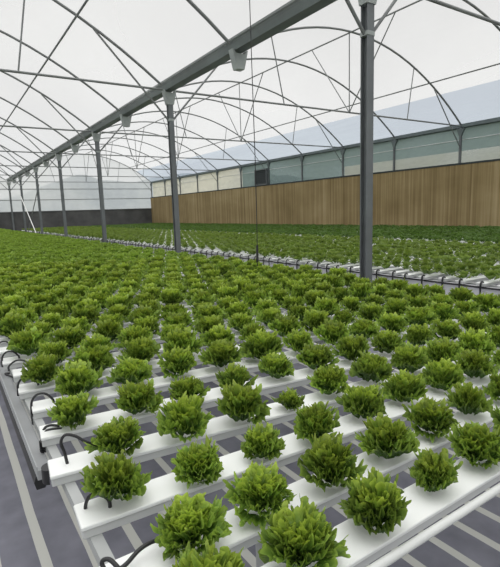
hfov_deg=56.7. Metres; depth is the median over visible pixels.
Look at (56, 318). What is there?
lettuce
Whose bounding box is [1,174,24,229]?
support post
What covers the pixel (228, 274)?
lettuce
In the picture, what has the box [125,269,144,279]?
lettuce
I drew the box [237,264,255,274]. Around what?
lettuce
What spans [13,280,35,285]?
lettuce
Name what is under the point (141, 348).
lettuce
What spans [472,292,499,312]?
lettuce
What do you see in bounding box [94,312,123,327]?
lettuce
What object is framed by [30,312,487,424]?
channel
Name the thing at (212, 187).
window
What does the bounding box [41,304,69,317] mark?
lettuce
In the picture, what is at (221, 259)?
lettuce
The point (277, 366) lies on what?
lettuce
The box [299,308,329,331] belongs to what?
lettuce
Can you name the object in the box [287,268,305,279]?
lettuce
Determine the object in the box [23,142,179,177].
arch
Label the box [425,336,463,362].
lettuce
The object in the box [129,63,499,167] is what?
purlin
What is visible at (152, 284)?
lettuce
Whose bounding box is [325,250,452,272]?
channel
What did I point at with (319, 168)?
window
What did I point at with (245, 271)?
lettuce
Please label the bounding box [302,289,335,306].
lettuce
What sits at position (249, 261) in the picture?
lettuce
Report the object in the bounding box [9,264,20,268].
lettuce
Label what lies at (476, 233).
lettuce
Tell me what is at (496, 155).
window
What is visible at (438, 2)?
arch
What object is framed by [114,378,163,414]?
lettuce
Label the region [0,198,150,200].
trim
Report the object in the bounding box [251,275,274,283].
lettuce
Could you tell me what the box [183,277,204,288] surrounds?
lettuce
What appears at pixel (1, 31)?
arch
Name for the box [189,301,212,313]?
lettuce
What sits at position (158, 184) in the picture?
window
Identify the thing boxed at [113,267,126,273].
lettuce
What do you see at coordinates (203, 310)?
lettuce
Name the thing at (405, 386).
lettuce
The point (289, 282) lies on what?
lettuce
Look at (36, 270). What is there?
lettuce
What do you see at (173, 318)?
lettuce
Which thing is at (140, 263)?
lettuce
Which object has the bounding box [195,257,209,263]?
lettuce
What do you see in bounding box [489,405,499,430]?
lettuce
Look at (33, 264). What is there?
lettuce
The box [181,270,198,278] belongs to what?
lettuce
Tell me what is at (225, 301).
lettuce
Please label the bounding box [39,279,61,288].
lettuce
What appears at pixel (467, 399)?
lettuce
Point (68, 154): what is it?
arch
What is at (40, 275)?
lettuce
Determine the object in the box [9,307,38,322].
lettuce
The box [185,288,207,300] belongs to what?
lettuce
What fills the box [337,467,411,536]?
lettuce
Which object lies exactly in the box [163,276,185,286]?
lettuce
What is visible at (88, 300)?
lettuce
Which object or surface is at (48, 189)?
wall
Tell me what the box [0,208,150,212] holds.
trim
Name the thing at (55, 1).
arch
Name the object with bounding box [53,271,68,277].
lettuce
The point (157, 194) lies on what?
window
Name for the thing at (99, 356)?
lettuce
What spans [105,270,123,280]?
lettuce
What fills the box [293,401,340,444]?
lettuce
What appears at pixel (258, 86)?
roof truss
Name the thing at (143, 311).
lettuce
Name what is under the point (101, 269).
lettuce
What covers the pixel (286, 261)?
channel
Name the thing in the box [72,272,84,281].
lettuce
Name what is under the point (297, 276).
lettuce
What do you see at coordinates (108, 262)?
lettuce
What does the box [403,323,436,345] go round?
lettuce
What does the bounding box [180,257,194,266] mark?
lettuce
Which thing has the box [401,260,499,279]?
channel
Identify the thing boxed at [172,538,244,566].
lettuce
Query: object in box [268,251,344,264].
channel
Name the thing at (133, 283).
lettuce
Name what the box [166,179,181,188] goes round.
window
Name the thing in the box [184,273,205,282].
lettuce
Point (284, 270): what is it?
lettuce
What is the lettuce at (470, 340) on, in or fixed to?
on the channel at (65, 469)
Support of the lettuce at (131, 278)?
on the channel
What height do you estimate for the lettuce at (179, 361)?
0.116 m
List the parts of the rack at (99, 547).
long rail, leg, long rail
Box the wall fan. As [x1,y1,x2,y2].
[254,168,269,185]
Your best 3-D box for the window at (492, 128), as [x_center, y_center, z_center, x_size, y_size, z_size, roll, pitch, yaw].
[3.061,-5.186,19.650,0.036,0.690,38.213,-8,11,-33]
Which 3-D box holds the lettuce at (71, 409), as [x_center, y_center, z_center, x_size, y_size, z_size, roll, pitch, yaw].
[-0.547,0.388,1.445,0.149,0.104,0.140,7,12,43]
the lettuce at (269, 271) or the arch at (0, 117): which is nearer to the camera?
the lettuce at (269, 271)
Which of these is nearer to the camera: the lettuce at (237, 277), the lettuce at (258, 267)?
the lettuce at (237, 277)
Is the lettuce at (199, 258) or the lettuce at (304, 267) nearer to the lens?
the lettuce at (304, 267)
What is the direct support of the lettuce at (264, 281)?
on the channel at (185, 305)
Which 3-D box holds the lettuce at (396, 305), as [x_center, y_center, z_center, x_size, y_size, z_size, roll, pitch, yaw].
[0.858,0.138,2.713,0.180,0.114,0.186,6,12,41]
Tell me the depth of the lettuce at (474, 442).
1.14 m
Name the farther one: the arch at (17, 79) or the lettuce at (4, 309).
the arch at (17, 79)
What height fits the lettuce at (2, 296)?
0.128 m
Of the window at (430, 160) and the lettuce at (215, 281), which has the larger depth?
the window at (430, 160)
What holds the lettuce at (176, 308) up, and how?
on the channel at (2, 349)
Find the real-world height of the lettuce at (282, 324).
0.121 m
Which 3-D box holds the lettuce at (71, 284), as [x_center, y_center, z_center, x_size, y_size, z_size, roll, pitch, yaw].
[-1.535,0.030,3.939,0.182,0.101,0.182,-2,9,-9]
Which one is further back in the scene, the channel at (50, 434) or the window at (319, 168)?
the window at (319, 168)
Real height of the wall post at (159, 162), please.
4.768 m
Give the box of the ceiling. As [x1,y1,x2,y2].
[137,132,359,181]
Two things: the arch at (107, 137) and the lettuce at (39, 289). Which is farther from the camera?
the arch at (107, 137)
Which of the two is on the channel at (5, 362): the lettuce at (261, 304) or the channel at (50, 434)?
the lettuce at (261, 304)
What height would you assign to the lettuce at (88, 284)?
0.128 m
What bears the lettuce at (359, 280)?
on the channel at (2, 349)
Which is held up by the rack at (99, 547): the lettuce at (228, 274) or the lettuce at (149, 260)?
the lettuce at (149, 260)
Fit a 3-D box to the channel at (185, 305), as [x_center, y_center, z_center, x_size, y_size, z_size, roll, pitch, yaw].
[-0.317,0.133,3.381,2.800,0.076,0.094,-7,10,-30]
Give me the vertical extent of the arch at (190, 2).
1.962 m
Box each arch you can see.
[0,0,162,90]
[0,30,119,110]
[0,71,90,131]
[0,97,69,141]
[0,117,54,153]
[0,132,41,158]
[0,145,31,166]
[11,154,150,182]
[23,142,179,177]
[39,130,216,170]
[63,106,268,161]
[64,149,164,179]
[79,137,196,173]
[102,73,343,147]
[108,121,240,165]
[149,97,301,154]
[176,12,461,126]
[186,0,230,44]
[222,58,394,137]
[426,0,499,25]
[462,0,499,30]
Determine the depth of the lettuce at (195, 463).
1.10 m
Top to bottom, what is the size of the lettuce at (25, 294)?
0.127 m
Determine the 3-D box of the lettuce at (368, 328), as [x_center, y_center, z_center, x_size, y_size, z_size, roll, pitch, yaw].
[0.557,0.219,2.290,0.173,0.104,0.151,1,9,17]
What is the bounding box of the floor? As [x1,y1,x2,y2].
[0,272,499,566]
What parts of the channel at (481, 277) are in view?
lid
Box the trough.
[0,358,49,489]
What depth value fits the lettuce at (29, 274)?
4.54 m
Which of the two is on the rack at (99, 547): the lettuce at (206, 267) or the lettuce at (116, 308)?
the lettuce at (206, 267)
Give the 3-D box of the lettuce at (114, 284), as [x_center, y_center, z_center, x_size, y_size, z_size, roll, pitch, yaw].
[-1.173,0.028,3.891,0.165,0.099,0.166,-4,9,-12]
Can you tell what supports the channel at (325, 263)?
on the rack at (453, 281)
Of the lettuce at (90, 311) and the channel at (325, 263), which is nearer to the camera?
the lettuce at (90, 311)
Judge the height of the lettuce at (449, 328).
0.104 m
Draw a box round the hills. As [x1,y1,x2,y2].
[0,171,306,211]
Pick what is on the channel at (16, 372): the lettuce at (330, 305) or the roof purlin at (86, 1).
the lettuce at (330, 305)
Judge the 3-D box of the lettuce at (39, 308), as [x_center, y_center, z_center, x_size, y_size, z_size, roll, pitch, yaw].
[-1.377,0.164,3.013,0.153,0.113,0.156,6,12,41]
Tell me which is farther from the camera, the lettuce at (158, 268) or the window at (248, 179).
the window at (248, 179)
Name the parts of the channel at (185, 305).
lid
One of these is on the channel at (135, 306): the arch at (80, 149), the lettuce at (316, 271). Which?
the lettuce at (316, 271)
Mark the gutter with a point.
(292, 12)
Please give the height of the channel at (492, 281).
0.152 m
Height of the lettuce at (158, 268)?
0.103 m
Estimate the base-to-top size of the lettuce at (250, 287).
0.134 m
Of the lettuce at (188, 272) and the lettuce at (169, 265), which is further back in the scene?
the lettuce at (169, 265)
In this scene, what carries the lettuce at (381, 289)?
on the channel at (5, 362)
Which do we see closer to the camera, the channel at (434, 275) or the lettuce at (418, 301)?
the lettuce at (418, 301)
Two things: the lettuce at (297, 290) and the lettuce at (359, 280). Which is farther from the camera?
the lettuce at (359, 280)
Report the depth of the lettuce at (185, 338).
2.07 m
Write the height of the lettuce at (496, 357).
0.084 m
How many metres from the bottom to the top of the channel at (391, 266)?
0.152 m
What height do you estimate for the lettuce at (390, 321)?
0.106 m
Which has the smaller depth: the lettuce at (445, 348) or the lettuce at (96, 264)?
the lettuce at (445, 348)
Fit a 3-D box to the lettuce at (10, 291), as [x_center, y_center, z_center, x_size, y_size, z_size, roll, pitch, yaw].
[-1.816,0.087,3.498,0.218,0.138,0.213,5,11,37]
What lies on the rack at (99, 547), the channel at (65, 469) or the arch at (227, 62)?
the channel at (65, 469)
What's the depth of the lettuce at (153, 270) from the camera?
4.51 m
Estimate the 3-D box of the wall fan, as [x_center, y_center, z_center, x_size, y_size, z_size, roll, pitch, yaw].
[0.599,-5.326,23.212,0.210,0.780,1.050,-8,11,-33]
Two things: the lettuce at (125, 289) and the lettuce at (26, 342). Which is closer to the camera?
the lettuce at (26, 342)
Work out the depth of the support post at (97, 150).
13.38 m
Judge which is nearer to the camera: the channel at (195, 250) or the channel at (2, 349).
the channel at (2, 349)
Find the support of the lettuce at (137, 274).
on the channel
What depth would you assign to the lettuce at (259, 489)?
0.97 m
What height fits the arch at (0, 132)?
1.962 m
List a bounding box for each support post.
[0,165,39,231]
[1,146,55,233]
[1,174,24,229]
[17,128,86,236]
[41,94,131,241]
[93,29,216,255]
[345,0,396,281]
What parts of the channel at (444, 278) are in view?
lid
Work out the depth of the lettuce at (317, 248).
7.96 m
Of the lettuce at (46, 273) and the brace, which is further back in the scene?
the brace
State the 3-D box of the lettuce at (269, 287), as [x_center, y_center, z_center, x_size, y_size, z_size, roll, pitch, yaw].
[0.171,0.047,3.403,0.172,0.122,0.199,4,11,35]
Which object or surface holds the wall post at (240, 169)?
on the floor
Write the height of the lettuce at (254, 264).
0.115 m
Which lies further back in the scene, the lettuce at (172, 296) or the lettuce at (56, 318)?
the lettuce at (172, 296)
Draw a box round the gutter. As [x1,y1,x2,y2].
[6,0,376,185]
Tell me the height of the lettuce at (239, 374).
0.105 m
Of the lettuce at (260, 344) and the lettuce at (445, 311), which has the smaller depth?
the lettuce at (260, 344)
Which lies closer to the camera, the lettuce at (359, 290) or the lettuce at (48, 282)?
the lettuce at (359, 290)
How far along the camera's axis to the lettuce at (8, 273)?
4.66 m
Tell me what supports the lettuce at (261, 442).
on the channel at (98, 515)
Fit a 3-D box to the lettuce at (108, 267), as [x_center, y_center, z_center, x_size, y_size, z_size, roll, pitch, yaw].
[-1.542,-0.139,4.943,0.189,0.123,0.183,0,9,9]
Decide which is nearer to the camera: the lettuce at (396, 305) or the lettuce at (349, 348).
the lettuce at (349, 348)
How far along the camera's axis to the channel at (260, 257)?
7.70 m
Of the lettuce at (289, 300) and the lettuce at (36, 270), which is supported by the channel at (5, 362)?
the lettuce at (289, 300)
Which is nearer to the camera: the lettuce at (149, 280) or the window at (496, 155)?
the lettuce at (149, 280)
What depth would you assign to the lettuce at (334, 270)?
3.96 m
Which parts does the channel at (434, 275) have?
lid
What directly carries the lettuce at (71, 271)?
on the rack at (99, 547)
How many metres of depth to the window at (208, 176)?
28.01 m
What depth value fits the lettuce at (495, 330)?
2.04 m
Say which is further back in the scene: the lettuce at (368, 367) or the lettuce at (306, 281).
the lettuce at (306, 281)
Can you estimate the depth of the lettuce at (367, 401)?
1.41 m
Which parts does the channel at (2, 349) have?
lid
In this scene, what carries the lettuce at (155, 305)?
on the channel at (3, 344)
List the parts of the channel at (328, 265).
lid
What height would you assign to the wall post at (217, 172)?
4.768 m
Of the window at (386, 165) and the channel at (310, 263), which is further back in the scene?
the window at (386, 165)
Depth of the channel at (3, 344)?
2.74 m
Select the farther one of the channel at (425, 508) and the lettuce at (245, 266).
the lettuce at (245, 266)
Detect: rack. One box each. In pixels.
[5,304,489,566]
[95,239,496,287]
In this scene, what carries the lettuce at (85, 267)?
on the rack at (99, 547)
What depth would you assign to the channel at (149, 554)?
1.06 m
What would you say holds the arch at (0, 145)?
attached to the ceiling
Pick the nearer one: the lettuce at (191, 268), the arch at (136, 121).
the lettuce at (191, 268)
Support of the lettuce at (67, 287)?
on the channel
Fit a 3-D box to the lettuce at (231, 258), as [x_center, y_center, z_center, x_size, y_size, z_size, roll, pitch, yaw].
[-0.203,-0.264,5.459,0.200,0.122,0.207,-5,10,-20]
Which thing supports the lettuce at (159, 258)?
on the rack at (99, 547)
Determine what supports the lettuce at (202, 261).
on the rack at (99, 547)
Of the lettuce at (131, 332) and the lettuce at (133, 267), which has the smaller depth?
the lettuce at (131, 332)
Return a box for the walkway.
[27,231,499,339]
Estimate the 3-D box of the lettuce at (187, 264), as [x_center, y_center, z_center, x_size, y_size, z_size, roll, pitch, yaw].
[-0.639,-0.167,4.958,0.162,0.113,0.175,-5,9,-18]
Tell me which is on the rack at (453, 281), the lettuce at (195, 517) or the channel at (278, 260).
the channel at (278, 260)
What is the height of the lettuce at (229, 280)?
0.109 m
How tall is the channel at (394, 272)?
0.152 m
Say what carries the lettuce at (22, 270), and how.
on the rack at (99, 547)
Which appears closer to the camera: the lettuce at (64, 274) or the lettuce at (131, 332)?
the lettuce at (131, 332)
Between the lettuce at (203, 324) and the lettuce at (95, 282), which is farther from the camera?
the lettuce at (95, 282)
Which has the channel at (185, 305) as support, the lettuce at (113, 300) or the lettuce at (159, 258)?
the lettuce at (113, 300)
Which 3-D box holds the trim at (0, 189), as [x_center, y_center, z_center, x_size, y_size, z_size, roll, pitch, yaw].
[-15.668,-6.127,30.086,19.570,0.045,0.050,-8,11,-33]
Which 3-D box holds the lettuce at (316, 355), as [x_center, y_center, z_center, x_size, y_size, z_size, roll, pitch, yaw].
[0.271,0.293,1.875,0.161,0.104,0.163,5,10,42]
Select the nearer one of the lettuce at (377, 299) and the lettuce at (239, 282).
the lettuce at (377, 299)
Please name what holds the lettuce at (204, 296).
on the channel at (3, 344)
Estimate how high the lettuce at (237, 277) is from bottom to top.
0.129 m
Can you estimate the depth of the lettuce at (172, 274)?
4.14 m
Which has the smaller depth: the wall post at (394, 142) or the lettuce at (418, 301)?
the lettuce at (418, 301)
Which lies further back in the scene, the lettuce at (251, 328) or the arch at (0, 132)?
the arch at (0, 132)
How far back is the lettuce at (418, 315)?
2.43 m
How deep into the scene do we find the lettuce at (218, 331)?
2.16 m
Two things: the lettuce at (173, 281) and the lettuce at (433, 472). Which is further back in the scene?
the lettuce at (173, 281)
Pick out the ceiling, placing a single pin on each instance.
(274, 154)
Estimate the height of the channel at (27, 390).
0.076 m
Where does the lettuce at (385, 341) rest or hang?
on the channel at (50, 434)
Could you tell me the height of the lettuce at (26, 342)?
0.129 m
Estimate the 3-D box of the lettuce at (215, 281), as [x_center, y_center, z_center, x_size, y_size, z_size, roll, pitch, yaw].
[-0.236,0.017,3.671,0.197,0.123,0.168,-3,9,-9]
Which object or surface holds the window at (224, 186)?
in the wall at (465, 194)
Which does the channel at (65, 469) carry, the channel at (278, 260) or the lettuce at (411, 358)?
the lettuce at (411, 358)
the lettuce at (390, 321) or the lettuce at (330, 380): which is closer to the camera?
the lettuce at (330, 380)
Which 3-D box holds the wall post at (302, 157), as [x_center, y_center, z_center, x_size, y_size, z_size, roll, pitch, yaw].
[2.361,-3.799,20.864,0.070,3.760,0.260,-8,11,-33]
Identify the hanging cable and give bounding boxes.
[249,0,258,265]
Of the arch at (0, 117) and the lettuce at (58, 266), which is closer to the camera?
the lettuce at (58, 266)
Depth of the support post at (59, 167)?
17.57 m
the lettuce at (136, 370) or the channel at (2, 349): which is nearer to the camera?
the lettuce at (136, 370)
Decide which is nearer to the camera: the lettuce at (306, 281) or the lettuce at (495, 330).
the lettuce at (495, 330)
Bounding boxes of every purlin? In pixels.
[0,0,88,130]
[86,0,421,153]
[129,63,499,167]
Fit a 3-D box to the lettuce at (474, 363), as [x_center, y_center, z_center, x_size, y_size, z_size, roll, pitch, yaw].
[0.837,0.298,1.720,0.164,0.110,0.145,-7,10,-31]
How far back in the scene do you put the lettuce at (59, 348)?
2.02 m
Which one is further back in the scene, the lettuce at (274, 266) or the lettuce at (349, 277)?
the lettuce at (274, 266)
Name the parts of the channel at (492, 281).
lid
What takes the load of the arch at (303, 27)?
attached to the ceiling
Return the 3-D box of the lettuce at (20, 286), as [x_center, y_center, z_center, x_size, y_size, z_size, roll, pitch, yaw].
[-1.875,0.054,3.732,0.190,0.136,0.166,-5,10,-21]
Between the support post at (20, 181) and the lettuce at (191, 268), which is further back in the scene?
the support post at (20, 181)
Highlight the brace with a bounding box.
[28,193,36,231]
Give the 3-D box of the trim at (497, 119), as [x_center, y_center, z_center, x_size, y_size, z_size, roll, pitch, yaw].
[3.064,-5.583,19.598,0.190,0.130,38.213,-8,11,-33]
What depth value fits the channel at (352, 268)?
5.91 m
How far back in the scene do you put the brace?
23.95 m
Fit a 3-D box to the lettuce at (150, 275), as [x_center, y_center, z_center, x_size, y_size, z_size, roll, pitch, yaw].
[-0.854,-0.029,4.076,0.200,0.130,0.193,-5,9,-17]
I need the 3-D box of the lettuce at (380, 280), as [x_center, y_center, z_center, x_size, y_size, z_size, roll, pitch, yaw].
[1.024,-0.006,3.623,0.185,0.106,0.160,6,12,39]
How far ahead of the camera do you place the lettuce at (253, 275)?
4.05 m
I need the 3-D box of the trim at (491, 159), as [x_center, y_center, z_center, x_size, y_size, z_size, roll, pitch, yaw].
[3.027,-4.440,19.728,0.190,0.055,38.213,-8,11,-33]
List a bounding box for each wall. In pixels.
[0,158,150,211]
[0,209,151,230]
[151,161,499,226]
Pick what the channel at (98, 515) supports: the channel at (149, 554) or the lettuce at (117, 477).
the lettuce at (117, 477)
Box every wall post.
[159,162,180,193]
[195,153,218,189]
[239,167,241,186]
[244,140,269,183]
[299,156,303,180]
[316,120,345,175]
[391,140,397,169]
[434,89,464,162]
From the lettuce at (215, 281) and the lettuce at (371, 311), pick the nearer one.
the lettuce at (371, 311)
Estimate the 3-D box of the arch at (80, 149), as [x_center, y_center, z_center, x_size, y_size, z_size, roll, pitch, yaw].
[-10.118,-7.817,30.389,9.651,1.946,0.052,-8,11,-33]
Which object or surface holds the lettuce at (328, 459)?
on the channel at (149, 554)
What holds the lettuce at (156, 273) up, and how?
on the channel
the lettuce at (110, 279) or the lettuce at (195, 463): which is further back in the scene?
the lettuce at (110, 279)
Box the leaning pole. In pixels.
[20,195,35,232]
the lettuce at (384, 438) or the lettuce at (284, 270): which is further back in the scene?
the lettuce at (284, 270)
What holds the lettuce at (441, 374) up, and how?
on the channel at (98, 515)
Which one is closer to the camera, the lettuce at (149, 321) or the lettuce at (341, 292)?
the lettuce at (149, 321)
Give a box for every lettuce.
[0,228,211,264]
[0,262,8,267]
[0,267,13,271]
[0,274,11,281]
[0,286,20,296]
[0,293,7,303]
[0,294,30,308]
[0,302,18,320]
[0,311,38,336]
[1,271,20,276]
[1,279,23,286]
[5,273,27,281]
[6,326,51,355]
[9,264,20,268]
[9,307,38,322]
[10,283,27,290]
[13,268,25,272]
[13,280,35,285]
[15,264,32,268]
[15,290,36,302]
[20,352,64,384]
[21,285,47,294]
[22,226,499,280]
[22,267,43,274]
[22,272,34,278]
[22,320,55,338]
[26,302,50,316]
[27,262,38,266]
[27,292,60,305]
[28,277,44,284]
[33,273,49,279]
[34,339,72,363]
[35,264,49,271]
[35,312,67,330]
[37,284,51,289]
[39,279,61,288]
[41,271,53,278]
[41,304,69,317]
[42,287,71,302]
[44,261,58,267]
[46,268,60,273]
[46,323,85,349]
[46,391,98,429]
[50,275,64,282]
[51,264,65,270]
[52,283,71,293]
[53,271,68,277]
[53,359,103,396]
[55,297,79,312]
[59,315,92,334]
[60,281,76,288]
[61,263,80,271]
[61,267,75,277]
[63,276,81,284]
[65,294,84,301]
[65,343,116,371]
[68,285,90,296]
[69,303,100,323]
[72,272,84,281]
[72,297,101,312]
[74,270,89,273]
[75,281,97,287]
[77,259,92,265]
[79,333,116,350]
[79,449,152,500]
[80,265,94,271]
[81,290,108,309]
[82,270,105,283]
[83,278,100,285]
[83,285,113,297]
[84,416,144,455]
[88,319,127,340]
[89,262,101,268]
[91,223,499,242]
[93,267,109,272]
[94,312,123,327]
[99,284,116,293]
[100,265,112,271]
[101,276,120,284]
[102,281,118,289]
[104,294,133,310]
[104,303,131,319]
[105,260,118,267]
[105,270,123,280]
[106,356,152,383]
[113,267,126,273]
[114,269,127,276]
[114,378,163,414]
[115,262,131,271]
[115,290,134,304]
[115,323,152,349]
[115,336,160,360]
[117,279,140,292]
[118,276,143,284]
[118,285,136,293]
[121,304,161,322]
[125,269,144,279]
[125,272,142,280]
[129,316,159,334]
[130,259,147,265]
[130,265,144,270]
[132,292,158,305]
[133,299,161,311]
[136,258,150,264]
[136,262,148,268]
[137,286,161,299]
[138,276,163,289]
[140,282,161,292]
[143,274,163,281]
[145,262,163,271]
[146,269,161,275]
[147,267,163,274]
[147,272,163,279]
[150,256,163,262]
[150,492,232,561]
[155,260,165,268]
[155,390,214,442]
[156,323,186,340]
[157,344,196,379]
[158,287,189,304]
[160,311,195,327]
[161,303,190,319]
[162,279,184,289]
[163,266,182,274]
[163,273,180,279]
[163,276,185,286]
[163,326,202,353]
[164,263,181,272]
[164,271,181,276]
[164,282,188,294]
[166,259,180,265]
[168,375,210,399]
[170,434,223,489]
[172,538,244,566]
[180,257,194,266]
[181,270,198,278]
[182,261,195,267]
[182,265,196,273]
[183,263,198,270]
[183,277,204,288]
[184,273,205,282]
[184,290,216,305]
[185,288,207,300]
[188,281,208,290]
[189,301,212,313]
[190,315,224,333]
[192,302,228,319]
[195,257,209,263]
[196,258,212,266]
[197,339,242,366]
[199,323,235,346]
[200,264,218,272]
[202,269,224,280]
[206,275,222,286]
[208,278,230,288]
[208,281,229,299]
[211,255,223,260]
[215,285,242,301]
[215,362,257,387]
[215,379,271,424]
[216,258,231,264]
[216,261,234,266]
[216,295,238,309]
[219,263,235,275]
[222,460,296,529]
[223,270,243,278]
[224,301,255,317]
[225,275,235,282]
[225,312,260,330]
[228,256,238,261]
[229,278,258,292]
[231,258,246,267]
[231,275,252,283]
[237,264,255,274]
[237,328,283,358]
[238,322,266,341]
[239,283,264,296]
[240,269,259,277]
[240,421,285,460]
[242,289,271,307]
[244,272,260,279]
[246,259,259,264]
[251,262,262,266]
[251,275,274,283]
[251,298,280,315]
[254,277,275,286]
[255,265,268,272]
[256,307,284,324]
[257,493,350,566]
[258,266,272,274]
[258,352,294,378]
[261,268,278,278]
[261,283,287,295]
[265,288,290,304]
[268,314,304,336]
[269,263,282,269]
[270,272,287,282]
[271,387,304,410]
[275,265,287,270]
[275,276,292,288]
[279,266,293,275]
[280,295,304,310]
[282,328,313,351]
[285,279,303,289]
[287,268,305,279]
[287,303,313,320]
[288,282,313,298]
[291,272,312,281]
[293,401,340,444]
[296,343,338,369]
[297,432,367,492]
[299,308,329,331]
[300,264,314,272]
[302,277,326,290]
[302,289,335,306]
[305,269,324,277]
[306,364,348,394]
[310,296,340,315]
[312,273,326,281]
[313,318,350,345]
[314,281,332,292]
[324,273,344,287]
[326,267,348,277]
[326,285,353,303]
[331,308,356,325]
[332,333,370,360]
[334,383,386,418]
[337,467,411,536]
[339,295,364,312]
[341,272,359,286]
[347,280,376,300]
[348,317,380,338]
[349,349,393,382]
[351,277,374,287]
[354,412,420,458]
[356,302,386,320]
[361,293,386,306]
[370,329,405,352]
[372,276,392,285]
[372,283,392,296]
[375,311,409,334]
[379,369,428,402]
[383,288,406,300]
[383,297,412,315]
[385,278,408,290]
[390,341,430,372]
[400,306,438,325]
[401,394,459,442]
[402,283,430,297]
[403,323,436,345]
[405,294,429,308]
[408,447,462,491]
[420,358,466,390]
[423,300,460,321]
[424,284,445,297]
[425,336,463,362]
[428,292,453,304]
[430,317,462,339]
[445,381,493,414]
[445,420,499,469]
[446,286,474,303]
[452,349,499,378]
[454,299,481,315]
[456,327,496,355]
[458,311,491,332]
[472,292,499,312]
[482,308,499,325]
[482,373,499,400]
[485,325,499,347]
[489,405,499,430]
[490,348,499,364]
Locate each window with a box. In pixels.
[152,181,165,191]
[153,122,499,187]
[153,191,162,196]
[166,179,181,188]
[181,176,198,187]
[182,186,198,193]
[198,172,218,185]
[199,184,218,191]
[219,170,233,182]
[219,182,227,189]
[242,163,266,186]
[275,157,303,171]
[303,150,344,179]
[345,141,395,164]
[345,160,395,175]
[396,130,458,159]
[396,154,445,169]
[480,152,499,160]
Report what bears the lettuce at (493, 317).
on the channel at (50, 434)
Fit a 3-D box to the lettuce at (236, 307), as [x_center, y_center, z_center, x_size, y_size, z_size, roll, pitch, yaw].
[-0.068,0.161,2.743,0.188,0.118,0.185,2,10,21]
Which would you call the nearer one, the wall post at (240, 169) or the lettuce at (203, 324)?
the lettuce at (203, 324)
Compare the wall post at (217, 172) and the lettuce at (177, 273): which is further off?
the wall post at (217, 172)
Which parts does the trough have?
plate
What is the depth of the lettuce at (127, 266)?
5.01 m
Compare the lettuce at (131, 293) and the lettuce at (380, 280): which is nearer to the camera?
the lettuce at (131, 293)
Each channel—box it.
[0,286,348,337]
[0,287,371,347]
[0,296,369,357]
[1,301,386,369]
[4,313,360,382]
[17,305,453,399]
[21,228,497,243]
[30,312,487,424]
[33,300,186,322]
[39,327,491,452]
[41,347,499,486]
[73,369,499,538]
[100,396,499,566]
[194,248,218,253]
[228,249,281,256]
[248,244,375,259]
[254,245,372,259]
[261,458,499,566]
[262,256,285,264]
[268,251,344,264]
[277,258,302,263]
[285,249,395,266]
[295,245,441,269]
[305,250,411,264]
[316,248,458,268]
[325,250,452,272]
[334,251,468,268]
[348,251,476,272]
[359,253,486,271]
[374,255,485,277]
[390,261,461,279]
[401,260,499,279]
[418,263,499,284]
[438,273,482,285]
[455,275,494,287]
[476,278,499,293]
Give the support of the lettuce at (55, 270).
on the channel
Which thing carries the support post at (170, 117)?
on the floor
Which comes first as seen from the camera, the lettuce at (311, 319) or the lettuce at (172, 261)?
the lettuce at (311, 319)
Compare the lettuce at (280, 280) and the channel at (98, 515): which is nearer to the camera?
the channel at (98, 515)
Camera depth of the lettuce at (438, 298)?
2.86 m
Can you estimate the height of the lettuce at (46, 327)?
0.112 m
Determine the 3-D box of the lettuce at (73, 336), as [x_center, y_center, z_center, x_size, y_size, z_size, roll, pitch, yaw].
[-0.891,0.263,2.266,0.186,0.119,0.188,-8,11,-35]
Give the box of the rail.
[367,483,499,566]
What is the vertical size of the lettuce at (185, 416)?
0.120 m
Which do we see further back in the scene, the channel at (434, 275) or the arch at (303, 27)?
the arch at (303, 27)
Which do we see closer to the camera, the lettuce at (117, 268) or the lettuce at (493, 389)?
the lettuce at (493, 389)
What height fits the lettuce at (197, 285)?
0.118 m
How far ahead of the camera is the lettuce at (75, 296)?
3.31 m
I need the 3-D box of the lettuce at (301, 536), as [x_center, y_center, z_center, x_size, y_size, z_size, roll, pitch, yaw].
[0.093,0.459,0.833,0.165,0.113,0.147,-4,9,-12]
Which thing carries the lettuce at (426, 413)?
on the channel at (149, 554)
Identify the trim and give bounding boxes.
[0,189,39,189]
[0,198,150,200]
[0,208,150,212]
[150,159,499,197]
[151,117,499,182]
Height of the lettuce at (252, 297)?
0.129 m
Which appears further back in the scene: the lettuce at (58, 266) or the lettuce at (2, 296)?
the lettuce at (58, 266)
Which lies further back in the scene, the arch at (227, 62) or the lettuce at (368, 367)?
the arch at (227, 62)
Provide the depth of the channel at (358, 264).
6.15 m
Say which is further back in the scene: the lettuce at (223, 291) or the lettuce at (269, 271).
the lettuce at (269, 271)
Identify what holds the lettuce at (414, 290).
on the channel at (16, 372)
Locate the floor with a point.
(39, 528)
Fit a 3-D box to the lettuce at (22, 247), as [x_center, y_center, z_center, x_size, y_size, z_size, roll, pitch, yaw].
[-8.050,-1.495,14.882,2.792,0.140,32.820,-8,11,-33]
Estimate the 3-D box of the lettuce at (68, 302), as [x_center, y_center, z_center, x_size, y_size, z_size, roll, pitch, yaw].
[-1.208,0.142,3.100,0.169,0.117,0.175,-2,9,2]
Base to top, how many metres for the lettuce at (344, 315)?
0.100 m
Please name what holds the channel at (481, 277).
on the rack at (453, 281)
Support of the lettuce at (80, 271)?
on the channel
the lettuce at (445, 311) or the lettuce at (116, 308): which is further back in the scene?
the lettuce at (116, 308)
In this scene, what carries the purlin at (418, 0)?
attached to the arch at (438, 2)
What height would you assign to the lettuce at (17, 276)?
0.140 m
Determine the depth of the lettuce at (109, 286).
3.64 m
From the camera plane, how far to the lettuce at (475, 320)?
2.28 m
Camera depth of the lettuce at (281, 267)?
4.49 m
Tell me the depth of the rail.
0.93 m
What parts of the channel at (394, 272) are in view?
lid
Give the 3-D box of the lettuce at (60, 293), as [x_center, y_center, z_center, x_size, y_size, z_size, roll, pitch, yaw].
[-1.446,0.091,3.459,0.209,0.123,0.206,-9,11,-37]
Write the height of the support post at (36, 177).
4.706 m
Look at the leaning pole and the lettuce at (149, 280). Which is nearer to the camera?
the lettuce at (149, 280)

